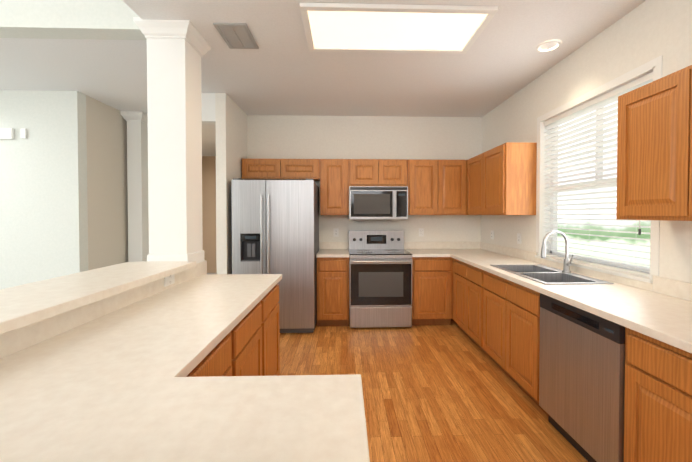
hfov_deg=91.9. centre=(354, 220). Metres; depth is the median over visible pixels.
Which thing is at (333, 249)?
countertop
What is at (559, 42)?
recessed light
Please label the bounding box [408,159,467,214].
upper cabinet
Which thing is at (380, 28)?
recessed light
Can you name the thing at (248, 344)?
base cabinet
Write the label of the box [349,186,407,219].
over-the-range microwave
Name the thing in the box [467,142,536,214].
upper cabinet
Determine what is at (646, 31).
wall
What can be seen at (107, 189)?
wall
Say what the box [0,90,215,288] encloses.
wall
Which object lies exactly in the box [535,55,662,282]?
window
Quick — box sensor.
[21,128,26,138]
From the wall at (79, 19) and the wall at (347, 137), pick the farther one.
the wall at (347, 137)
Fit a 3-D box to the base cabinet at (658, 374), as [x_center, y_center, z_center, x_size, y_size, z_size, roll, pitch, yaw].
[1.590,0.937,1.147,0.615,0.874,0.926,0,1,-2]
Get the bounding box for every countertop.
[0,261,281,456]
[0,333,369,461]
[316,242,348,257]
[404,230,691,352]
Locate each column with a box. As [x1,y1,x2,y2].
[120,111,148,261]
[133,17,210,263]
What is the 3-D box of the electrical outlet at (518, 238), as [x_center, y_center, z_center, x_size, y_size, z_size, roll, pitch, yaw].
[1.817,0.200,3.700,0.012,0.115,0.072,0,1,-2]
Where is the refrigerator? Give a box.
[232,178,318,332]
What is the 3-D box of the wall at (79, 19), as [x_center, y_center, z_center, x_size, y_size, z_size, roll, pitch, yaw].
[-4.544,-2.244,2.496,6.080,1.610,0.160,0,1,-2]
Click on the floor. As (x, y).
(452, 392)
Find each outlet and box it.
[164,274,174,286]
[333,228,338,236]
[419,228,423,235]
[517,233,520,243]
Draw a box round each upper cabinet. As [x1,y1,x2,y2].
[242,159,321,180]
[318,159,349,214]
[350,159,409,186]
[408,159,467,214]
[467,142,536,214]
[616,65,691,220]
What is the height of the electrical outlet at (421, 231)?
0.115 m
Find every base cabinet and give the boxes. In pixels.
[186,320,241,376]
[242,296,265,375]
[266,284,279,375]
[317,257,348,325]
[411,257,450,324]
[451,257,478,346]
[479,269,548,415]
[623,327,691,461]
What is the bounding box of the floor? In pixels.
[279,319,587,461]
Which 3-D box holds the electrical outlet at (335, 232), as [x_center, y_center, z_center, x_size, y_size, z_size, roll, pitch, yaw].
[-0.262,0.168,4.681,0.072,0.115,0.012,0,1,-2]
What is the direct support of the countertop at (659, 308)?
on the base cabinet at (431, 276)
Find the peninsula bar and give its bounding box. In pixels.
[0,261,195,334]
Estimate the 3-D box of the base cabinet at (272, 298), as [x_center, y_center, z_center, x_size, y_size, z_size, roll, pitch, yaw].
[-0.903,0.916,2.390,0.620,0.874,0.598,0,1,-2]
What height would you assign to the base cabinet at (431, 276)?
0.874 m
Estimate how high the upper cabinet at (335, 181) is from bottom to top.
0.730 m
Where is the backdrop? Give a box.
[557,101,650,266]
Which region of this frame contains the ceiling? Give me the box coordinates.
[0,0,645,155]
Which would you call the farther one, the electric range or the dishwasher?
the electric range
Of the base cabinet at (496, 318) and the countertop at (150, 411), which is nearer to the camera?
the countertop at (150, 411)
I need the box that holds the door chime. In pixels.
[0,128,14,138]
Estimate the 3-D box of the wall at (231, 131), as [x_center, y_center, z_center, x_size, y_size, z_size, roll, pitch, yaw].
[-1.531,-0.064,4.225,0.115,2.770,0.840,0,1,-2]
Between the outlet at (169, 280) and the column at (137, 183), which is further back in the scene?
the column at (137, 183)
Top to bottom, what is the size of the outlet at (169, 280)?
0.072 m
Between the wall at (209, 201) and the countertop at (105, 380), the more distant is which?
the wall at (209, 201)
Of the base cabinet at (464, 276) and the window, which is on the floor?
the base cabinet at (464, 276)
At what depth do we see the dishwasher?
1.84 m
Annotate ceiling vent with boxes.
[213,23,258,48]
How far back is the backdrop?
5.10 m
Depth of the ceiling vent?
2.55 m
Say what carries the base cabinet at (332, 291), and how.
on the floor
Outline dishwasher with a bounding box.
[539,293,624,461]
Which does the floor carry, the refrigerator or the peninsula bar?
the refrigerator
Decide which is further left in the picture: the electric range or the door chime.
the door chime
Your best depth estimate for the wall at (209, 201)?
8.02 m
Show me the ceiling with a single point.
(282, 70)
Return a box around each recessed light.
[300,3,497,53]
[535,40,561,51]
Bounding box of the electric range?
[349,230,411,327]
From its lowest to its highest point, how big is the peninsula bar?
0.040 m
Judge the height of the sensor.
0.110 m
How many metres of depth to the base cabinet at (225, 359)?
1.47 m
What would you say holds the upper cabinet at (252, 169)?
attached to the wall at (347, 137)
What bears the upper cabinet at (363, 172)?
attached to the wall at (347, 137)
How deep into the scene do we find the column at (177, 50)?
2.44 m
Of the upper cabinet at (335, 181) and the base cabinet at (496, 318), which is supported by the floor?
the base cabinet at (496, 318)
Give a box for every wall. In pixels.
[0,0,146,39]
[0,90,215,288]
[86,95,127,269]
[202,156,216,272]
[215,93,246,273]
[247,115,481,249]
[481,0,691,282]
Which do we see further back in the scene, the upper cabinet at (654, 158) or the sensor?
the sensor

